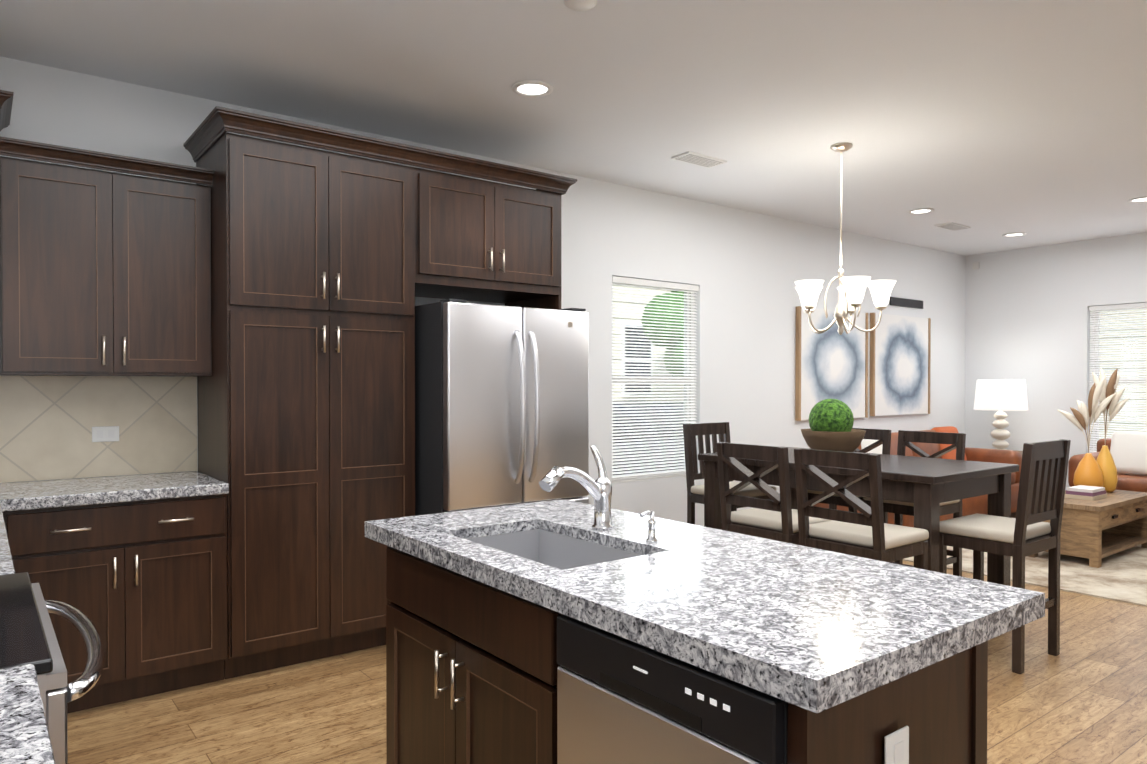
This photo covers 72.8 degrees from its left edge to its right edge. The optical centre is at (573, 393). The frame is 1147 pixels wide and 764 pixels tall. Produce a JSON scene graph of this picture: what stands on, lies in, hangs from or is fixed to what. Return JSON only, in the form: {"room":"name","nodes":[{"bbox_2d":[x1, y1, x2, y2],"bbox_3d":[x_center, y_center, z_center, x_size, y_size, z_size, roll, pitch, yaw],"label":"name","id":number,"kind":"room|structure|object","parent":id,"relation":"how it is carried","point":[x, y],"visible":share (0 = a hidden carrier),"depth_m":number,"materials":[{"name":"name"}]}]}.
{"room":"kitchen","nodes":[
{"label":"kitchen","id":0,"kind":"room"},
{"bbox_2d":[0,664,54,763],"bbox_3d":[-0.243,0.473,-0.092,0.648,0.048,2.907,0,1,-38],"label":"countertop","id":1,"kind":"structure","parent":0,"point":[24,736],"depth_m":1.04,"materials":[{"name":"white stone"}]},
{"bbox_2d":[0,56,965,525],"bbox_3d":[0.660,-0.125,6.156,10.000,2.870,0.150,0,1,-38],"label":"wall","id":2,"kind":"structure","parent":0,"point":[744,270],"depth_m":6.35,"materials":[{"name":"white paint"}]},
{"bbox_2d":[0,90,13,130],"bbox_3d":[-2.715,-0.654,3.164,0.706,1.155,0.473,0,1,-38],"label":"upper cabinet","id":3,"kind":"object","parent":2,"relation":"attached to","point":[6,99],"visible":1,"depth_m":3.27,"materials":[{"name":"brown"}]},
{"bbox_2d":[0,376,196,482],"bbox_3d":[-2.535,0.164,3.603,1.456,0.488,0.010,0,1,-38],"label":"tile backsplash","id":4,"kind":"structure","parent":2,"relation":"attached to","point":[47,423],"depth_m":3.75,"materials":[{"name":"beige tile"}]},
{"bbox_2d":[92,426,118,441],"bbox_3d":[-2.278,0.199,3.791,0.115,0.075,0.008,0,1,-38],"label":"outlet","id":5,"kind":"object","parent":4,"relation":"attached to","point":[105,434],"visible":1,"depth_m":3.79,"materials":[{"name":"white plastic"}]},
{"bbox_2d":[0,136,213,376],"bbox_3d":[-2.169,-0.574,3.631,0.833,0.985,0.398,0,1,-38],"label":"upper cabinet","id":6,"kind":"object","parent":2,"relation":"attached to","point":[104,273],"visible":1,"depth_m":3.48,"materials":[{"name":"brown wood"}]},
{"bbox_2d":[419,147,506,299],"bbox_3d":[-0.806,-0.939,4.529,0.545,0.696,0.628,0,1,-38],"label":"upper cabinet","id":7,"kind":"object","parent":2,"relation":"attached to","point":[463,220],"depth_m":4.30,"materials":[{"name":"brown wood"}]},
{"bbox_2d":[463,166,566,305],"bbox_3d":[-0.469,-0.942,4.788,0.545,0.696,0.628,0,1,-38],"label":"upper cabinet","id":8,"kind":"object","parent":2,"relation":"attached to","point":[533,216],"depth_m":4.59,"materials":[{"name":"brown wood"}]},
{"bbox_2d":[612,276,698,482],"bbox_3d":[0.620,-0.104,6.109,0.934,1.544,0.116,0,1,-38],"label":"window","id":9,"kind":"structure","parent":2,"relation":"in","point":[650,283],"depth_m":6.16,"materials":[{"name":"white plastic"}]},
{"bbox_2d":[612,283,696,479],"bbox_3d":[0.639,-0.089,6.084,0.912,1.472,0.030,0,1,-38],"label":"window blind slats","id":10,"kind":"object","parent":9,"relation":"attached to","point":[646,474],"visible":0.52,"depth_m":6.05,"materials":[{"name":"white plastic"}]},
{"bbox_2d":[795,306,867,420],"bbox_3d":[2.477,-0.274,7.424,1.110,1.040,0.041,0,1,-38],"label":"art","id":11,"kind":"object","parent":2,"relation":"attached to","point":[831,362],"visible":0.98,"depth_m":7.37,"materials":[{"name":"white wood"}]},
{"bbox_2d":[870,313,930,415],"bbox_3d":[3.437,-0.292,8.161,1.110,1.040,0.041,0,1,-38],"label":"art","id":12,"kind":"object","parent":2,"relation":"attached to","point":[900,351],"visible":1,"depth_m":8.12,"materials":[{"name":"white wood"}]},
{"bbox_2d":[890,297,922,308],"bbox_3d":[3.528,-0.955,8.240,0.640,0.085,0.016,0,1,-38],"label":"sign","id":13,"kind":"object","parent":2,"relation":"attached to","point":[903,302],"visible":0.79,"depth_m":8.22,"materials":[{"name":"grey"}]},
{"bbox_2d":[0,0,1146,255],"bbox_3d":[2.471,-1.583,3.780,10.000,0.100,6.100,0,1,-38],"label":"ceiling","id":14,"kind":"structure","parent":0,"point":[990,122],"depth_m":3.90,"materials":[{"name":"white paint"}]},
{"bbox_2d":[512,80,552,96],"bbox_3d":[-0.206,-1.530,3.918,0.210,0.010,0.210,0,1,-38],"label":"recessed light","id":15,"kind":"object","parent":14,"relation":"in","point":[531,88],"visible":1,"depth_m":3.91,"materials":[{"name":"white"}]},
{"bbox_2d":[564,0,596,10],"bbox_3d":[0.028,-1.507,2.989,0.132,0.034,0.132,0,1,-38],"label":"smoke detector","id":16,"kind":"object","parent":14,"relation":"attached to","point":[580,5],"visible":1,"depth_m":2.98,"materials":[{"name":"white plastic"}]},
{"bbox_2d":[671,151,726,167],"bbox_3d":[0.832,-1.541,5.144,0.360,0.014,0.160,0,1,-38],"label":"ceiling vent","id":17,"kind":"object","parent":14,"relation":"in","point":[698,159],"visible":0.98,"depth_m":5.12,"materials":[{"name":"white metal"}]},
{"bbox_2d":[795,142,895,334],"bbox_3d":[1.657,-0.955,4.880,0.623,1.179,0.601,0,1,-38],"label":"chandelier","id":18,"kind":"object","parent":14,"relation":"hanging from","point":[852,292],"visible":1,"depth_m":4.77,"materials":[{"name":"white glass"}]},
{"bbox_2d":[908,208,933,213],"bbox_3d":[2.981,-1.560,6.680,0.210,0.010,0.210,0,1,-38],"label":"recessed light","id":19,"kind":"object","parent":14,"relation":"in","point":[921,211],"visible":0.98,"depth_m":6.67,"materials":[{"name":"white"}]},
{"bbox_2d":[935,222,970,230],"bbox_3d":[3.564,-1.565,7.317,0.360,0.014,0.160,0,1,-38],"label":"ceiling vent","id":20,"kind":"object","parent":14,"relation":"in","point":[952,226],"visible":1,"depth_m":7.29,"materials":[{"name":"white"}]},
{"bbox_2d":[1002,232,1025,236],"bbox_3d":[4.373,-1.572,7.724,0.210,0.010,0.210,0,1,-38],"label":"recessed light","id":21,"kind":"object","parent":14,"relation":"in","point":[1014,234],"visible":0.96,"depth_m":7.72,"materials":[{"name":"white"}]},
{"bbox_2d":[1127,196,1146,202],"bbox_3d":[4.580,-1.555,6.256,0.210,0.010,0.210,0,1,-38],"label":"recessed light","id":22,"kind":"object","parent":14,"relation":"in","point":[1139,199],"visible":0.98,"depth_m":6.27,"materials":[{"name":"white"}]},
{"bbox_2d":[67,513,1146,763],"bbox_3d":[2.471,1.386,3.813,10.000,0.100,6.100,0,1,-38],"label":"floor","id":23,"kind":"structure","parent":0,"point":[1081,699],"depth_m":3.29,"materials":[{"name":"brown wood"}]},
{"bbox_2d":[0,572,104,763],"bbox_3d":[-1.309,0.823,1.409,0.779,1.080,0.752,0,1,-38],"label":"stove","id":24,"kind":"object","parent":23,"relation":"on","point":[27,635],"visible":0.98,"depth_m":1.40,"materials":[{"name":"silver metal"}]},
{"bbox_2d":[3,494,227,713],"bbox_3d":[-2.097,0.900,3.558,0.828,0.878,0.628,0,1,-38],"label":"base cabinet","id":25,"kind":"object","parent":23,"relation":"on","point":[142,585],"visible":0.73,"depth_m":3.32,"materials":[{"name":"brown wood"}]},
{"bbox_2d":[0,483,15,574],"bbox_3d":[-2.233,0.445,2.511,0.660,0.048,2.115,0,1,-38],"label":"countertop","id":26,"kind":"structure","parent":25,"relation":"on","point":[6,561],"depth_m":2.31,"materials":[{"name":"white stone"}]},
{"bbox_2d":[8,471,228,510],"bbox_3d":[-2.089,0.433,3.543,0.826,0.048,0.655,0,1,-38],"label":"countertop","id":27,"kind":"structure","parent":25,"relation":"on","point":[27,495],"depth_m":3.39,"materials":[{"name":"white stone"}]},
{"bbox_2d":[191,107,418,678],"bbox_3d":[-1.394,0.026,4.088,0.938,2.616,0.628,0,1,-38],"label":"tall cabinet","id":28,"kind":"object","parent":23,"relation":"on","point":[327,267],"depth_m":3.79,"materials":[{"name":"brown wood"}]},
{"bbox_2d":[415,299,588,515],"bbox_3d":[-0.517,0.422,4.513,0.915,1.812,0.973,0,1,-38],"label":"refrigerator","id":29,"kind":"object","parent":23,"relation":"on","point":[501,405],"visible":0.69,"depth_m":4.11,"materials":[{"name":"grey metal"}]},
{"bbox_2d":[372,539,1020,763],"bbox_3d":[0.145,0.917,2.068,0.768,0.878,1.590,0,1,-38],"label":"kitchen island","id":30,"kind":"object","parent":23,"relation":"on","point":[561,631],"depth_m":1.62,"materials":[{"name":"brown wood"}]},
{"bbox_2d":[365,499,1044,702],"bbox_3d":[0.165,0.450,2.114,0.815,0.050,1.730,0,1,-38],"label":"island countertop","id":31,"kind":"structure","parent":30,"relation":"on","point":[815,625],"depth_m":1.66,"materials":[{"name":"grey stone"}]},
{"bbox_2d":[441,527,636,574],"bbox_3d":[-0.071,0.549,2.242,0.377,0.182,0.632,0,1,-38],"label":"sink","id":32,"kind":"object","parent":31,"relation":"in","point":[536,549],"depth_m":2.44,"materials":[{"name":"silver metal"}]},
{"bbox_2d":[539,445,612,529],"bbox_3d":[0.008,0.292,2.350,0.292,0.258,0.094,0,1,-38],"label":"faucet","id":33,"kind":"object","parent":31,"relation":"on","point":[599,489],"visible":1,"depth_m":2.40,"materials":[{"name":"silver metal"}]},
{"bbox_2d":[640,510,657,542],"bbox_3d":[0.209,0.377,2.204,0.068,0.092,0.034,0,1,-38],"label":"soap dispenser","id":34,"kind":"object","parent":31,"relation":"on","point":[651,538],"visible":1,"depth_m":2.21,"materials":[{"name":"silver metal"}]},
{"bbox_2d":[884,726,908,763],"bbox_3d":[0.578,0.663,1.390,0.075,0.120,0.008,0,1,-38],"label":"outlet","id":35,"kind":"object","parent":30,"relation":"attached to","point":[896,747],"visible":1,"depth_m":1.38,"materials":[{"name":"white plastic"}]},
{"bbox_2d":[683,422,775,524],"bbox_3d":[1.094,0.767,5.468,0.460,1.102,0.474,0,1,-38],"label":"dining chair","id":36,"kind":"object","parent":23,"relation":"on","point":[691,432],"visible":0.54,"depth_m":5.49,"materials":[{"name":"brown wood"}]},
{"bbox_2d":[717,442,831,544],"bbox_3d":[1.107,0.800,4.253,0.479,1.062,0.460,0,1,-38],"label":"dining chair","id":37,"kind":"object","parent":23,"relation":"on","point":[775,517],"visible":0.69,"depth_m":4.12,"materials":[{"name":"brown wood"}]},
{"bbox_2d":[807,428,890,523],"bbox_3d":[1.920,0.786,5.526,0.479,1.062,0.460,0,1,-38],"label":"dining chair","id":38,"kind":"object","parent":23,"relation":"on","point":[882,436],"visible":0.06,"depth_m":5.47,"materials":[{"name":"brown wood"}]},
{"bbox_2d":[698,447,1018,585],"bbox_3d":[1.652,0.861,4.710,0.940,0.930,1.570,0,1,-38],"label":"dining table","id":39,"kind":"object","parent":23,"relation":"on","point":[926,486],"visible":0.54,"depth_m":4.26,"materials":[{"name":"brown wood"}]},
{"bbox_2d":[801,399,865,451],"bbox_3d":[1.645,0.213,4.931,0.402,0.360,0.396,0,1,-38],"label":"centerpiece bowl","id":40,"kind":"object","parent":39,"relation":"on","point":[831,421],"visible":0.98,"depth_m":4.79,"materials":[{"name":"green plant"}]},
{"bbox_2d":[794,448,928,569],"bbox_3d":[1.418,0.805,3.849,0.479,1.062,0.460,0,1,-38],"label":"dining chair","id":41,"kind":"object","parent":23,"relation":"on","point":[867,532],"visible":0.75,"depth_m":3.72,"materials":[{"name":"brown wood"}]},
{"bbox_2d":[863,430,965,576],"bbox_3d":[2.236,0.791,5.114,0.479,1.062,0.460,0,1,-38],"label":"dining chair","id":42,"kind":"object","parent":23,"relation":"on","point":[900,509],"visible":0.42,"depth_m":5.07,"materials":[{"name":"brown wood"}]},
{"bbox_2d":[813,426,1021,526],"bbox_3d":[3.359,0.824,7.495,2.200,0.943,0.960,0,1,-38],"label":"sofa","id":43,"kind":"object","parent":23,"relation":"on","point":[975,505],"visible":0.12,"depth_m":7.64,"materials":[{"name":"brown leather"}]},
{"bbox_2d":[939,439,1070,673],"bbox_3d":[2.185,0.784,3.982,0.460,1.102,0.474,0,1,-38],"label":"dining chair","id":44,"kind":"object","parent":23,"relation":"on","point":[1024,533],"visible":0.73,"depth_m":3.86,"materials":[{"name":"brown wood"}]},
{"bbox_2d":[903,544,1146,606],"bbox_3d":[4.219,1.307,5.879,2.330,0.012,2.550,0,1,-38],"label":"rug","id":45,"kind":"object","parent":23,"relation":"on","point":[1121,576],"visible":0.38,"depth_m":5.63,"materials":[{"name":"beige carpet"}]},
{"bbox_2d":[1028,490,1146,567],"bbox_3d":[4.225,1.067,6.353,1.210,0.458,0.530,0,1,-38],"label":"coffee table","id":46,"kind":"object","parent":45,"relation":"on","point":[1111,523],"visible":0.77,"depth_m":5.99,"materials":[{"name":"brown wood"}]},
{"bbox_2d":[1065,485,1106,500],"bbox_3d":[4.120,0.798,6.257,0.300,0.081,0.200,0,1,-38],"label":"books","id":47,"kind":"object","parent":46,"relation":"on","point":[1084,492],"visible":0.98,"depth_m":6.19,"materials":[{"name":"beige paper"}]},
{"bbox_2d":[1058,368,1128,491],"bbox_3d":[4.410,0.310,6.629,0.460,1.048,0.405,0,1,-38],"label":"vase","id":48,"kind":"object","parent":46,"relation":"on","point":[1100,470],"visible":0.94,"depth_m":6.55,"materials":[{"name":"orange"}]},
{"bbox_2d":[1068,431,1146,491],"bbox_3d":[5.648,0.832,6.788,0.960,0.943,2.100,0,1,-38],"label":"sofa","id":49,"kind":"object","parent":23,"relation":"on","point":[1128,450],"visible":0.46,"depth_m":7.21,"materials":[{"name":"brown leather"}]},
{"bbox_3d":[4.583,0.956,8.316,0.620,0.660,0.620,0,1,-38],"label":"end table","id":50,"kind":"object","parent":23,"relation":"on","visible":0},
{"bbox_2d":[974,379,1027,449],"bbox_3d":[4.553,0.236,8.298,0.510,0.779,0.510,0,1,-38],"label":"table lamp","id":51,"kind":"object","parent":50,"relation":"on","point":[1000,395],"visible":0.98,"depth_m":8.14,"materials":[{"name":"beige ceramic"}]},
{"bbox_2d":[965,233,1146,489],"bbox_3d":[6.423,-0.131,6.736,0.150,2.870,5.950,0,1,-38],"label":"wall","id":52,"kind":"structure","parent":0,"point":[1027,315],"depth_m":8.39,"materials":[{"name":"white paint"}]},
{"bbox_2d":[1089,303,1146,450],"bbox_3d":[5.649,-0.122,7.724,0.116,1.544,0.934,0,1,-38],"label":"window","id":53,"kind":"structure","parent":52,"relation":"in","point":[1119,306],"depth_m":8.00,"materials":[{"name":"white plastic"}]},
{"bbox_2d":[1089,308,1146,452],"bbox_3d":[5.623,-0.107,7.704,0.030,1.472,0.912,0,1,-38],"label":"window blind slats","id":54,"kind":"object","parent":53,"relation":"attached to","point":[1091,450],"visible":0.56,"depth_m":7.83,"materials":[{"name":"white plastic"}]},
{"label":"outside","id":55,"kind":"structure","parent":0,"visible":0},
{"bbox_3d":[16.688,1.585,18.387,70.000,0.080,80.000,0,1,-38],"label":"ground","id":56,"kind":"structure","parent":55,"visible":0},
{"bbox_2d":[613,401,683,474],"bbox_3d":[0.635,0.890,12.358,2.040,1.497,4.400,1,1,44],"label":"car","id":57,"kind":"object","parent":56,"relation":"on","point":[647,434],"depth_m":11.68,"materials":[{"name":"grey"}]},
{"bbox_2d":[613,285,683,400],"bbox_3d":[1.024,-1.762,23.974,28.800,6.550,8.800,0,1,-38],"label":"house","id":58,"kind":"structure","parent":56,"relation":"on","point":[638,344],"depth_m":19.27,"materials":[{"name":"beige"}]},
{"bbox_2d":[641,291,683,375],"bbox_3d":[2.528,-0.812,17.032,2.021,4.804,1.599,0,1,-38],"label":"tree","id":59,"kind":"object","parent":56,"relation":"on","point":[666,327],"depth_m":16.58,"materials":[{"name":"green plant"}]},
{"bbox_2d":[1099,308,1146,438],"bbox_3d":[21.504,-1.435,17.008,8.800,6.050,20.800,0,1,-38],"label":"house","id":60,"kind":"structure","parent":56,"relation":"on","point":[1125,363],"depth_m":19.97,"materials":[{"name":"beige"}]}
]}

